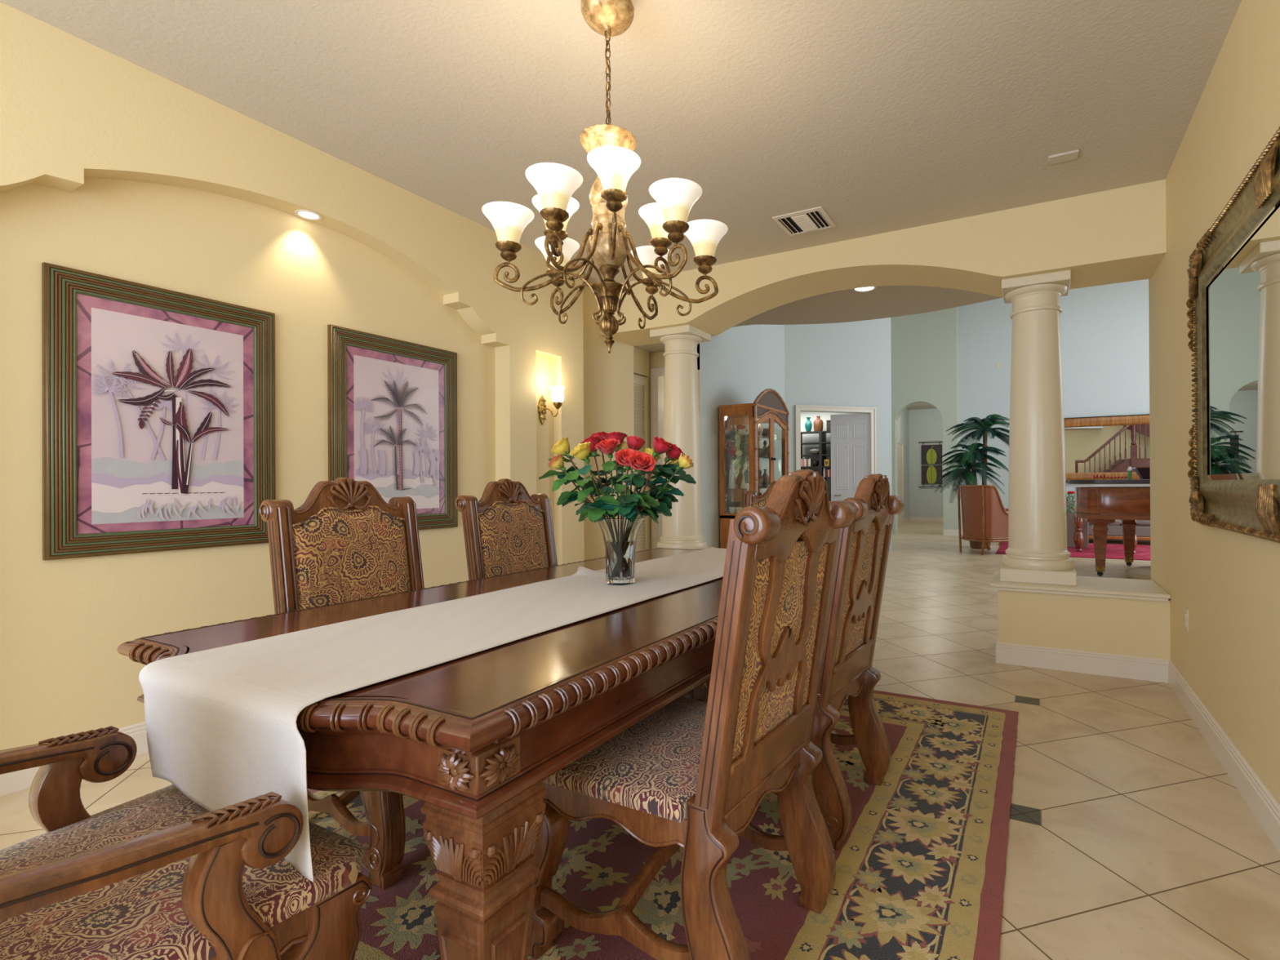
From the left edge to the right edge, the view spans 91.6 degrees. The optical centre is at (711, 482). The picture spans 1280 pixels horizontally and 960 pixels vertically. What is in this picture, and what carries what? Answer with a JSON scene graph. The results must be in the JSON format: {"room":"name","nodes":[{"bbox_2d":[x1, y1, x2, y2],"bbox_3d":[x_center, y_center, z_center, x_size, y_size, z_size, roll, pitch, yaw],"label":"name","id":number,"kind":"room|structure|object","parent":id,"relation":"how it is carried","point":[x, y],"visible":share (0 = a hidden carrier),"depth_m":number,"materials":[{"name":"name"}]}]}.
{"room":"dining room","nodes":[
{"label":"dining room","id":0,"kind":"room"},
{"bbox_2d":[0,1,634,750],"bbox_3d":[-2.414,-0.293,2.883,0.488,3.028,7.441,0,0,23],"label":"wall","id":1,"kind":"structure","parent":0,"point":[110,166],"depth_m":3.00,"materials":[{"name":"beige paint"}]},
{"bbox_2d":[0,721,148,795],"bbox_3d":[-2.062,1.150,2.722,0.984,0.136,7.300,0,0,28],"label":"baseboard","id":2,"kind":"structure","parent":1,"relation":"attached to","point":[11,782],"depth_m":2.47,"materials":[{"name":"beige paint"}]},
{"bbox_2d":[41,262,275,559],"bbox_3d":[-2.517,-0.290,2.895,0.030,1.212,0.862,0,0,28],"label":"framed print","id":3,"kind":"object","parent":1,"relation":"attached to","point":[158,404],"visible":1,"depth_m":2.81,"materials":[{"name":"pink paper"}]},
{"bbox_2d":[293,209,322,220],"bbox_3d":[-2.204,-1.461,3.379,0.130,0.004,0.130,0,0,28],"label":"recessed light","id":4,"kind":"object","parent":1,"relation":"in","point":[305,214],"visible":1,"depth_m":3.38,"materials":[{"name":"white glass"}]},
{"bbox_2d":[327,324,457,529],"bbox_3d":[-1.979,-0.297,3.917,0.030,1.212,0.877,0,0,28],"label":"framed print","id":5,"kind":"object","parent":1,"relation":"attached to","point":[393,402],"visible":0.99,"depth_m":3.89,"materials":[{"name":"pink paper"}]},
{"bbox_2d":[537,386,564,424],"bbox_3d":[-1.270,-0.610,4.918,0.229,0.290,0.116,0,0,28],"label":"wall sconce","id":6,"kind":"object","parent":1,"relation":"attached to","point":[557,395],"visible":1,"depth_m":4.88,"materials":[{"name":"gold metal"}]},
{"bbox_2d":[0,0,1241,284],"bbox_3d":[-0.781,-1.869,1.654,4.700,0.100,7.000,0,0,28],"label":"ceiling","id":7,"kind":"structure","parent":0,"point":[882,116],"depth_m":2.86,"materials":[{"name":"beige paint"}]},
{"bbox_2d":[481,0,728,353],"bbox_3d":[-0.373,-1.145,2.264,0.886,1.345,0.743,0,0,-15],"label":"chandelier","id":8,"kind":"object","parent":7,"relation":"hanging from","point":[610,148],"visible":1,"depth_m":2.20,"materials":[{"name":"metal"}]},
{"bbox_2d":[772,206,836,235],"bbox_3d":[0.650,-1.811,4.311,0.350,0.016,0.350,0,0,28],"label":"ceiling vent","id":9,"kind":"object","parent":7,"relation":"in","point":[815,219],"visible":1,"depth_m":4.29,"materials":[{"name":"white metal"}]},
{"bbox_2d":[1048,149,1079,164],"bbox_3d":[1.969,-1.822,3.461,0.150,0.014,0.090,0,0,28],"label":"sensor","id":10,"kind":"object","parent":7,"relation":"attached to","point":[1073,154],"visible":1,"depth_m":3.45,"materials":[{"name":"beige paint"}]},
{"bbox_2d":[0,521,1279,959],"bbox_3d":[4.334,1.250,8.228,14.000,0.100,23.400,0,0,28],"label":"floor","id":11,"kind":"structure","parent":0,"point":[1129,837],"depth_m":2.36,"materials":[{"name":"beige tile"}]},
{"bbox_2d":[307,689,1018,959],"bbox_3d":[-0.201,1.201,2.430,2.452,0.015,3.059,0,0,28],"label":"area rug","id":12,"kind":"object","parent":11,"relation":"on","point":[920,860],"visible":0.27,"depth_m":1.89,"materials":[{"name":"multicoloured carpet"}]},
{"bbox_2d":[0,725,372,959],"bbox_3d":[-1.114,0.586,1.014,0.702,1.222,0.756,0,0,28],"label":"armchair","id":13,"kind":"object","parent":12,"relation":"on","point":[158,874],"visible":0.97,"depth_m":1.01,"materials":[{"name":"brown wood"}]},
{"bbox_2d":[259,477,424,890],"bbox_3d":[-1.119,0.589,2.232,0.756,1.222,0.615,0,0,28],"label":"dining chair","id":14,"kind":"object","parent":12,"relation":"on","point":[344,543],"visible":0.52,"depth_m":2.24,"materials":[{"name":"brown wood"}]},
{"bbox_2d":[291,505,410,609],"bbox_3d":[-1.355,0.366,2.356,0.113,0.551,0.445,0,0,28],"label":"cushion","id":15,"kind":"object","parent":14,"relation":"on","point":[340,553],"depth_m":2.32,"materials":[{"name":"fabric"}]},
{"bbox_2d":[117,547,723,959],"bbox_3d":[-0.378,0.807,2.526,1.362,0.780,2.832,0,0,28],"label":"dining table","id":16,"kind":"object","parent":12,"relation":"on","point":[476,738],"visible":0.45,"depth_m":1.23,"materials":[{"name":"brown wood"}]},
{"bbox_2d":[138,547,726,881],"bbox_3d":[-0.353,0.538,2.523,0.754,0.313,2.890,0,0,28],"label":"table runner","id":17,"kind":"object","parent":16,"relation":"on","point":[221,726],"visible":0.75,"depth_m":1.37,"materials":[{"name":"fabric"}]},
{"bbox_2d":[596,515,645,585],"bbox_3d":[-0.371,0.277,2.514,0.208,0.272,0.208,0,0,28],"label":"glass vase","id":18,"kind":"object","parent":17,"relation":"on","point":[620,535],"visible":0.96,"depth_m":2.46,"materials":[{"name":"clear glass"}]},
{"bbox_2d":[538,453,605,521],"bbox_3d":[-0.511,0.134,2.465,0.342,0.500,0.165,0,0,6],"label":"rose","id":19,"kind":"object","parent":18,"relation":"in","point":[557,462],"visible":0.88,"depth_m":2.45,"materials":[{"name":"yellow plant"}]},
{"bbox_2d":[548,437,614,517],"bbox_3d":[-0.503,0.100,2.516,0.309,0.569,0.163,0,0,3],"label":"rose","id":20,"kind":"object","parent":18,"relation":"in","point":[562,446],"visible":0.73,"depth_m":2.50,"materials":[{"name":"yellow plant"}]},
{"bbox_2d":[566,441,608,522],"bbox_3d":[-0.475,0.111,2.462,0.170,0.545,0.240,0,0,28],"label":"rose","id":21,"kind":"object","parent":18,"relation":"in","point":[582,451],"visible":0.94,"depth_m":2.41,"materials":[{"name":"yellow plant"}]},
{"bbox_2d":[580,435,610,522],"bbox_3d":[-0.463,0.096,2.547,0.136,0.576,0.202,0,0,-32],"label":"rose","id":22,"kind":"object","parent":18,"relation":"in","point":[594,441],"visible":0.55,"depth_m":2.56,"materials":[{"name":"red plant"}]},
{"bbox_2d":[587,431,626,518],"bbox_3d":[-0.429,0.084,2.595,0.234,0.600,0.149,0,0,28],"label":"rose","id":23,"kind":"object","parent":18,"relation":"in","point":[600,434],"visible":0.15,"depth_m":2.61,"materials":[{"name":"red plant"}]},
{"bbox_2d":[595,438,630,518],"bbox_3d":[-0.382,0.104,2.454,0.137,0.558,0.196,0,0,28],"label":"rose","id":24,"kind":"object","parent":18,"relation":"in","point":[607,446],"visible":0.88,"depth_m":2.42,"materials":[{"name":"orange plant"}]},
{"bbox_2d":[595,448,639,522],"bbox_3d":[-0.344,0.126,2.408,0.153,0.515,0.250,0,0,-39],"label":"rose","id":25,"kind":"object","parent":18,"relation":"in","point":[621,456],"visible":0.75,"depth_m":2.36,"materials":[{"name":"orange plant"}]},
{"bbox_2d":[600,431,639,518],"bbox_3d":[-0.388,0.085,2.586,0.174,0.597,0.187,0,0,-39],"label":"rose","id":26,"kind":"object","parent":18,"relation":"in","point":[620,436],"visible":0.34,"depth_m":2.59,"materials":[{"name":"red plant"}]},
{"bbox_2d":[604,440,643,518],"bbox_3d":[-0.383,0.103,2.611,0.155,0.561,0.191,0,0,28],"label":"rose","id":27,"kind":"object","parent":18,"relation":"in","point":[624,445],"visible":0.16,"depth_m":2.63,"materials":[{"name":"yellow plant"}]},
{"bbox_2d":[615,435,653,515],"bbox_3d":[-0.307,0.095,2.526,0.132,0.576,0.192,0,0,28],"label":"rose","id":28,"kind":"object","parent":18,"relation":"in","point":[633,442],"visible":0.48,"depth_m":2.54,"materials":[{"name":"red plant"}]},
{"bbox_2d":[616,451,659,518],"bbox_3d":[-0.286,0.132,2.410,0.167,0.501,0.285,0,0,-8],"label":"rose","id":29,"kind":"object","parent":18,"relation":"in","point":[646,462],"visible":0.86,"depth_m":2.33,"materials":[{"name":"orange plant"}]},
{"bbox_2d":[638,447,666,518],"bbox_3d":[-0.279,0.118,2.551,0.168,0.529,0.198,0,0,28],"label":"rose","id":30,"kind":"object","parent":18,"relation":"in","point":[648,451],"visible":0.2,"depth_m":2.57,"materials":[{"name":"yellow plant"}]},
{"bbox_2d":[634,436,674,522],"bbox_3d":[-0.275,0.098,2.487,0.246,0.570,0.184,0,0,-6],"label":"rose","id":31,"kind":"object","parent":18,"relation":"in","point":[660,446],"visible":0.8,"depth_m":2.49,"materials":[{"name":"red plant"}]},
{"bbox_2d":[633,442,685,513],"bbox_3d":[-0.252,0.107,2.546,0.291,0.552,0.180,0,0,-32],"label":"rose","id":32,"kind":"object","parent":18,"relation":"in","point":[675,453],"visible":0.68,"depth_m":2.54,"materials":[{"name":"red plant"}]},
{"bbox_2d":[641,458,679,508],"bbox_3d":[-0.236,0.136,2.529,0.300,0.494,0.151,0,0,-34],"label":"rose","id":33,"kind":"object","parent":18,"relation":"in","point":[673,480],"visible":0.23,"depth_m":2.56,"materials":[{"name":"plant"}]},
{"bbox_2d":[635,452,696,524],"bbox_3d":[-0.231,0.131,2.501,0.327,0.503,0.146,0,0,10],"label":"rose","id":34,"kind":"object","parent":18,"relation":"in","point":[684,461],"visible":0.82,"depth_m":2.49,"materials":[{"name":"yellow plant"}]},
{"bbox_2d":[454,478,557,580],"bbox_3d":[-0.750,0.589,2.987,0.756,1.222,0.615,0,0,28],"label":"dining chair","id":35,"kind":"object","parent":12,"relation":"on","point":[508,531],"visible":0.43,"depth_m":3.06,"materials":[{"name":"brown fabric"}]},
{"bbox_2d":[478,500,548,577],"bbox_3d":[-0.986,0.366,3.111,0.113,0.551,0.445,0,0,28],"label":"cushion","id":36,"kind":"object","parent":35,"relation":"on","point":[513,535],"depth_m":3.08,"materials":[{"name":"fabric"}]},
{"bbox_2d":[528,469,854,959],"bbox_3d":[-0.065,0.582,1.666,0.756,1.222,0.615,0,0,31],"label":"dining chair","id":37,"kind":"object","parent":12,"relation":"on","point":[692,775],"visible":0.91,"depth_m":1.46,"materials":[{"name":"brown wood"}]},
{"bbox_2d":[732,541,827,759],"bbox_3d":[0.160,0.356,1.530,0.113,0.551,0.445,0,0,31],"label":"cushion","id":38,"kind":"object","parent":37,"relation":"on","point":[788,596],"depth_m":1.50,"materials":[{"name":"brown fabric"}]},
{"bbox_2d":[744,480,777,506],"bbox_3d":[0.361,0.587,4.044,0.702,1.222,0.756,0,0,28],"label":"armchair","id":39,"kind":"object","parent":12,"relation":"on","point":[752,498],"visible":0.06,"depth_m":4.39,"materials":[{"name":"brown wood"}]},
{"bbox_2d":[751,495,769,506],"bbox_3d":[0.484,0.362,4.279,0.475,0.551,0.113,0,0,28],"label":"cushion","id":40,"kind":"object","parent":39,"relation":"on","point":[756,500],"depth_m":4.39,"materials":[{"name":"brown fabric"}]},
{"bbox_2d":[682,473,904,850],"bbox_3d":[0.297,0.582,2.383,0.756,1.222,0.615,0,0,31],"label":"dining chair","id":41,"kind":"object","parent":12,"relation":"on","point":[846,669],"visible":0.56,"depth_m":2.16,"materials":[{"name":"brown wood"}]},
{"bbox_2d":[835,522,886,663],"bbox_3d":[0.524,0.356,2.248,0.113,0.551,0.445,0,0,31],"label":"cushion","id":42,"kind":"object","parent":41,"relation":"on","point":[868,550],"depth_m":2.23,"materials":[{"name":"brown fabric"}]},
{"bbox_2d":[719,388,789,548],"bbox_3d":[0.547,0.045,7.564,0.485,2.347,1.080,0,0,28],"label":"china cabinet","id":43,"kind":"object","parent":11,"relation":"on","point":[769,407],"visible":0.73,"depth_m":7.36,"materials":[{"name":"brown wood"}]},
{"bbox_2d":[727,441,736,457],"bbox_3d":[0.235,-0.388,7.265,0.110,0.176,0.110,0,0,28],"label":"vase","id":44,"kind":"object","parent":43,"relation":"on","point":[731,450],"visible":0.99,"depth_m":7.24,"materials":[{"name":"red ceramic"}]},
{"bbox_2d":[728,462,736,488],"bbox_3d":[0.241,-0.084,7.273,0.100,0.310,0.100,0,0,28],"label":"angel figurine","id":45,"kind":"object","parent":43,"relation":"on","point":[732,483],"visible":1,"depth_m":7.24,"materials":[{"name":"white ceramic"}]},
{"bbox_2d":[736,468,742,488],"bbox_3d":[0.340,-0.047,7.278,0.110,0.235,0.110,0,0,28],"label":"vase","id":46,"kind":"object","parent":43,"relation":"on","point":[739,479],"visible":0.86,"depth_m":7.24,"materials":[{"name":"brown ceramic"}]},
{"bbox_2d":[733,424,748,435],"bbox_3d":[0.366,-0.612,7.212,0.212,0.112,0.219,0,0,28],"label":"ceramic bowl","id":47,"kind":"object","parent":43,"relation":"on","point":[740,429],"visible":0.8,"depth_m":7.13,"materials":[{"name":"white ceramic"}]},
{"bbox_2d":[739,443,749,457],"bbox_3d":[0.415,-0.381,7.306,0.170,0.160,0.040,0,0,28],"label":"vase","id":48,"kind":"object","parent":43,"relation":"on","point":[743,446],"visible":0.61,"depth_m":7.30,"materials":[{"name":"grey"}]},
{"bbox_2d":[740,462,749,488],"bbox_3d":[0.389,-0.080,7.184,0.114,0.300,0.110,0,0,28],"label":"figurine","id":49,"kind":"object","parent":43,"relation":"on","point":[745,480],"visible":0.98,"depth_m":7.15,"materials":[{"name":"white ceramic"}]},
{"bbox_2d":[757,423,763,437],"bbox_3d":[0.589,-0.668,7.576,0.080,0.225,0.080,0,0,28],"label":"porcelain figurine","id":50,"kind":"object","parent":43,"relation":"on","point":[760,426],"visible":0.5,"depth_m":7.55,"materials":[{"name":"white ceramic"}]},
{"bbox_2d":[758,448,768,457],"bbox_3d":[0.591,-0.357,7.575,0.208,0.112,0.208,0,0,28],"label":"bowl","id":51,"kind":"object","parent":43,"relation":"on","point":[762,452],"visible":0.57,"depth_m":7.49,"materials":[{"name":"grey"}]},
{"bbox_2d":[761,428,768,438],"bbox_3d":[0.664,-0.612,7.718,0.208,0.112,0.208,0,0,28],"label":"bowl","id":52,"kind":"object","parent":43,"relation":"on","point":[765,433],"visible":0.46,"depth_m":7.63,"materials":[{"name":"grey"}]},
{"bbox_2d":[762,469,768,488],"bbox_3d":[0.667,-0.047,7.716,0.110,0.235,0.110,0,0,28],"label":"vase","id":53,"kind":"object","parent":43,"relation":"on","point":[766,478],"visible":0.85,"depth_m":7.68,"materials":[{"name":"grey"}]},
{"bbox_2d":[800,430,831,489],"bbox_3d":[2.732,0.045,13.610,1.770,2.357,0.335,0,0,28],"label":"bookcase","id":54,"kind":"object","parent":11,"relation":"on","point":[822,442],"visible":0.02,"depth_m":13.66,"materials":[{"name":"black laminate"}]},
{"bbox_2d":[804,417,812,431],"bbox_3d":[2.167,-1.293,13.853,0.164,0.325,0.164,0,0,28],"label":"vase","id":55,"kind":"object","parent":54,"relation":"on","point":[808,425],"visible":0.98,"depth_m":13.80,"materials":[{"name":"teal ceramic"}]},
{"bbox_2d":[813,416,823,431],"bbox_3d":[2.371,-1.302,13.746,0.216,0.340,0.216,0,0,28],"label":"jar","id":56,"kind":"object","parent":54,"relation":"on","point":[818,423],"visible":0.94,"depth_m":13.66,"materials":[{"name":"brown ceramic"}]},
{"bbox_2d":[931,413,1009,548],"bbox_3d":[4.946,-0.008,11.329,1.774,2.428,1.377,0,0,22],"label":"potted palm","id":57,"kind":"object","parent":11,"relation":"on","point":[968,459],"visible":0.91,"depth_m":11.24,"materials":[{"name":"green plant"}]},
{"bbox_2d":[968,540,990,548],"bbox_3d":[4.929,1.036,11.361,0.440,0.340,0.440,0,0,28],"label":"pot","id":58,"kind":"object","parent":57,"relation":"on","point":[974,544],"depth_m":11.24,"materials":[{"name":"brown ceramic"}]},
{"bbox_2d":[957,484,1008,555],"bbox_3d":[4.691,0.631,10.588,0.761,1.176,0.766,0,0,-16],"label":"leather armchair","id":59,"kind":"object","parent":11,"relation":"on","point":[984,517],"visible":0.87,"depth_m":10.29,"materials":[{"name":"brown leather"}]},
{"bbox_2d":[995,542,1151,560],"bbox_3d":[7.170,1.185,10.635,4.020,0.014,2.600,0,0,28],"label":"living room rug","id":60,"kind":"object","parent":11,"relation":"on","point":[1113,551],"visible":0.32,"depth_m":10.48,"materials":[{"name":"pink carpet"}]},
{"bbox_2d":[1066,491,1088,547],"bbox_3d":[6.673,0.670,11.347,0.507,1.026,0.408,0,0,28],"label":"flower box","id":61,"kind":"object","parent":60,"relation":"on","point":[1071,526],"visible":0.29,"depth_m":11.25,"materials":[{"name":"brown"}]},
{"bbox_2d":[1072,507,1137,553],"bbox_3d":[6.747,0.816,10.632,0.900,0.730,0.607,0,0,28],"label":"table","id":62,"kind":"object","parent":60,"relation":"on","point":[1078,539],"visible":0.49,"depth_m":10.56,"materials":[{"name":"brown wood"}]},
{"bbox_2d":[1066,479,1150,576],"bbox_3d":[6.054,0.574,8.085,2.524,1.230,2.051,0,0,28],"label":"grand piano","id":63,"kind":"object","parent":11,"relation":"on","point":[1100,506],"visible":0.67,"depth_m":7.68,"materials":[{"name":"brown wood"}]},
{"bbox_2d":[1093,473,1127,479],"bbox_3d":[5.083,-0.082,7.891,0.416,0.070,0.099,0,0,28],"label":"flower","id":64,"kind":"object","parent":63,"relation":"on","point":[1100,476],"visible":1,"depth_m":7.90,"materials":[{"name":"plant"}]},
{"bbox_2d":[1132,466,1150,479],"bbox_3d":[5.648,-0.116,7.651,0.700,0.150,0.300,0,0,28],"label":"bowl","id":65,"kind":"object","parent":63,"relation":"on","point":[1144,473],"visible":0.29,"depth_m":7.67,"materials":[{"name":"red wood"}]},
{"bbox_2d":[1066,500,1150,540],"bbox_3d":[8.067,0.782,12.220,2.440,0.820,0.920,0,0,28],"label":"sofa","id":66,"kind":"object","parent":11,"relation":"on","point":[1114,531],"visible":0.02,"depth_m":11.85,"materials":[{"name":"brown fabric"}]},
{"bbox_2d":[1088,520,1121,525],"bbox_3d":[7.582,0.765,12.350,0.960,0.140,0.680,0,0,28],"label":"seat cushion","id":67,"kind":"object","parent":66,"relation":"on","point":[1117,522],"depth_m":11.90,"materials":[{"name":"white fabric"}]},
{"bbox_2d":[1120,520,1150,526],"bbox_3d":[8.450,0.759,11.894,0.960,0.140,0.680,0,0,28],"label":"seat cushion","id":68,"kind":"object","parent":66,"relation":"on","point":[1139,522],"depth_m":11.68,"materials":[{"name":"white fabric"}]},
{"bbox_2d":[1125,566,1151,579],"bbox_3d":[5.412,1.052,7.266,0.915,0.280,0.910,0,0,28],"label":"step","id":69,"kind":"structure","parent":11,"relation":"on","point":[1139,572],"depth_m":7.27,"materials":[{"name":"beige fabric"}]},
{"bbox_2d":[633,346,650,549],"bbox_3d":[-0.916,-0.136,6.763,0.055,2.720,0.860,0,0,28],"label":"wall closet header","id":70,"kind":"structure","parent":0,"point":[641,357],"depth_m":7.06,"materials":[{"name":"beige paint"}]},
{"bbox_2d":[633,373,648,551],"bbox_3d":[-0.918,0.004,6.753,0.036,2.400,0.720,0,0,28],"label":"louvered door","id":71,"kind":"structure","parent":70,"relation":"in","point":[640,383],"depth_m":6.98,"materials":[{"name":"beige paint"}]},
{"bbox_2d":[633,342,664,377],"bbox_3d":[-0.706,-1.535,7.616,1.680,0.080,2.575,0,0,28],"label":"ceiling","id":72,"kind":"structure","parent":0,"point":[660,347],"depth_m":6.85,"materials":[{"name":"beige paint"}]},
{"bbox_2d":[634,343,700,549],"bbox_3d":[-0.739,-0.325,7.517,1.700,3.100,2.620,0,0,28],"label":"wall","id":73,"kind":"structure","parent":0,"point":[656,360],"depth_m":7.11,"materials":[{"name":"beige paint"}]},
{"bbox_2d":[650,367,664,548],"bbox_3d":[-0.442,-0.043,7.046,0.520,2.530,0.138,0,0,28],"label":"door","id":74,"kind":"structure","parent":73,"relation":"in","point":[657,375],"depth_m":7.09,"materials":[{"name":"beige paint"}]},
{"bbox_2d":[699,324,785,548],"bbox_3d":[0.584,-1.579,8.610,0.318,5.600,3.791,0,0,21],"label":"wall","id":75,"kind":"structure","parent":0,"point":[738,363],"depth_m":7.52,"materials":[{"name":"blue paint"}]},
{"bbox_2d":[784,317,892,551],"bbox_3d":[2.187,-1.581,10.741,2.050,5.600,0.120,0,0,-16],"label":"wall","id":76,"kind":"structure","parent":0,"point":[839,364],"depth_m":10.71,"materials":[{"name":"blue paint"}]},
{"bbox_2d":[795,404,876,474],"bbox_3d":[2.150,-0.046,10.642,1.530,2.530,0.038,0,0,-16],"label":"door frame","id":77,"kind":"structure","parent":76,"relation":"in","point":[798,408],"depth_m":10.63,"materials":[{"name":"beige paint"}]},
{"bbox_2d":[830,413,870,501],"bbox_3d":[2.459,0.003,10.929,0.690,2.410,0.138,0,0,8],"label":"door","id":78,"kind":"structure","parent":76,"relation":"in","point":[850,433],"depth_m":10.91,"materials":[{"name":"grey paint"}]},
{"bbox_2d":[732,285,1003,327],"bbox_3d":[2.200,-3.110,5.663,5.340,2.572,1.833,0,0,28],"label":"ceiling","id":79,"kind":"structure","parent":0,"point":[883,301],"depth_m":6.34,"materials":[{"name":"beige paint"}]},
{"bbox_2d":[853,286,875,292],"bbox_3d":[1.430,-1.817,5.785,0.210,0.004,0.210,0,0,28],"label":"recessed light","id":80,"kind":"object","parent":79,"relation":"in","point":[870,288],"visible":0.67,"depth_m":5.82,"materials":[{"name":"white glass"}]},
{"bbox_2d":[600,179,1166,346],"bbox_3d":[0.978,-1.597,4.965,4.270,0.445,0.540,0,0,28],"label":"wall","id":81,"kind":"structure","parent":0,"point":[1116,235],"depth_m":4.34,"materials":[{"name":"beige paint"}]},
{"bbox_2d":[897,408,943,518],"bbox_3d":[6.093,-0.585,16.862,2.500,3.600,4.920,0,0,28],"label":"wall","id":82,"kind":"structure","parent":0,"point":[913,426],"depth_m":19.22,"materials":[{"name":"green paint"}]},
{"bbox_2d":[897,440,903,524],"bbox_3d":[5.475,0.012,18.022,0.040,2.420,0.940,0,0,28],"label":"door","id":83,"kind":"structure","parent":82,"relation":"in","point":[900,467],"depth_m":18.16,"materials":[{"name":"beige paint"}]},
{"bbox_2d":[903,516,943,523],"bbox_3d":[6.561,1.147,17.677,2.250,0.136,2.800,0,0,28],"label":"baseboard","id":84,"kind":"structure","parent":82,"relation":"attached to","point":[909,518],"depth_m":19.17,"materials":[{"name":"beige paint"}]},
{"bbox_2d":[918,441,942,487],"bbox_3d":[6.785,-0.554,19.081,0.780,1.413,0.047,0,0,28],"label":"art","id":85,"kind":"object","parent":82,"relation":"attached to","point":[931,454],"visible":0.85,"depth_m":19.08,"materials":[{"name":"black"}]},
{"bbox_2d":[906,402,936,409],"bbox_3d":[6.079,-2.334,16.858,2.500,0.100,4.900,0,0,28],"label":"ceiling","id":86,"kind":"structure","parent":0,"point":[917,406],"depth_m":18.66,"materials":[{"name":"beige paint"}]},
{"bbox_2d":[890,306,958,533],"bbox_3d":[4.479,-1.582,14.761,2.610,5.600,0.300,0,0,28],"label":"wall","id":87,"kind":"structure","parent":0,"point":[924,346],"depth_m":14.31,"materials":[{"name":"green paint"}]},
{"bbox_2d":[800,279,1150,528],"bbox_3d":[4.608,-1.599,9.000,12.600,5.600,10.420,0,0,28],"label":"wall","id":88,"kind":"structure","parent":0,"point":[1104,329],"depth_m":13.12,"materials":[{"name":"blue paint"}]},
{"bbox_2d":[943,528,1150,541],"bbox_3d":[8.844,1.121,12.402,7.900,0.136,0.214,0,0,28],"label":"baseboard","id":89,"kind":"structure","parent":88,"relation":"attached to","point":[946,532],"depth_m":14.05,"materials":[{"name":"beige paint"}]},
{"bbox_2d":[1063,413,1150,482],"bbox_3d":[8.374,-0.689,12.714,2.510,1.374,0.100,0,0,28],"label":"mirror","id":90,"kind":"object","parent":88,"relation":"attached to","point":[1110,445],"visible":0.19,"depth_m":12.83,"materials":[{"name":"brown mirror"}]},
{"bbox_2d":[997,590,1170,660],"bbox_3d":[2.454,0.954,4.155,0.935,0.490,0.560,0,0,28],"label":"wall","id":91,"kind":"structure","parent":0,"point":[1108,625],"depth_m":3.89,"materials":[{"name":"beige paint"}]},
{"bbox_2d":[989,571,1170,601],"bbox_3d":[2.431,0.690,4.170,0.985,0.042,0.635,0,0,28],"label":"trim","id":92,"kind":"structure","parent":91,"relation":"on","point":[1104,587],"depth_m":3.97,"materials":[{"name":"beige paint"}]},
{"bbox_2d":[1000,270,1076,586],"bbox_3d":[2.255,-0.357,4.294,0.456,2.055,0.456,0,0,28],"label":"column","id":93,"kind":"structure","parent":92,"relation":"on","point":[1037,552],"depth_m":4.15,"materials":[{"name":"beige paint"}]},
{"bbox_2d":[995,636,1169,683],"bbox_3d":[2.445,1.131,4.152,0.949,0.136,0.574,0,0,28],"label":"baseboard","id":94,"kind":"structure","parent":91,"relation":"attached to","point":[1153,669],"depth_m":3.88,"materials":[{"name":"beige paint"}]},
{"bbox_2d":[1148,278,1153,580],"bbox_3d":[3.481,-1.607,3.955,9.700,5.600,0.240,0,0,28],"label":"wall","id":95,"kind":"structure","parent":0,"point":[1150,279],"depth_m":4.26,"materials":[{"name":"beige paint"}]},
{"bbox_2d":[1151,0,1279,804],"bbox_3d":[1.322,-0.319,0.842,0.160,3.028,7.520,0,0,28],"label":"wall","id":96,"kind":"structure","parent":0,"point":[1228,582],"depth_m":2.72,"materials":[{"name":"beige paint"}]},
{"bbox_2d":[1184,607,1188,631],"bbox_3d":[2.509,0.726,3.268,0.008,0.116,0.072,0,0,28],"label":"wall outlet","id":97,"kind":"object","parent":96,"relation":"attached to","point":[1186,611],"visible":1,"depth_m":3.25,"materials":[{"name":"beige paint"}]},
{"bbox_2d":[1168,660,1279,853],"bbox_3d":[1.164,1.128,0.710,0.014,0.136,6.740,0,0,28],"label":"baseboard","id":98,"kind":"structure","parent":96,"relation":"attached to","point":[1262,803],"depth_m":2.48,"materials":[{"name":"beige paint"}]},
{"bbox_2d":[1186,126,1279,542],"bbox_3d":[1.803,-0.451,2.012,0.075,1.290,2.204,0,0,28],"label":"wall mirror","id":99,"kind":"object","parent":96,"relation":"attached to","point":[1233,271],"visible":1,"depth_m":2.31,"materials":[{"name":"gold glass"}]},
{"bbox_3d":[-0.492,0.974,5.704,0.950,0.490,0.560,0,0,28],"label":"wall","id":100,"kind":"structure","parent":0,"visible":0},
{"bbox_3d":[-0.472,0.709,5.696,0.995,0.042,0.635,0,0,28],"label":"trim","id":101,"kind":"structure","parent":100,"relation":"on","visible":0},
{"bbox_2d":[649,324,715,549],"bbox_3d":[-0.277,-0.340,5.625,0.456,2.055,0.456,0,0,28],"label":"column","id":102,"kind":"structure","parent":101,"relation":"on","point":[682,530],"depth_m":5.48,"materials":[{"name":"beige paint"}]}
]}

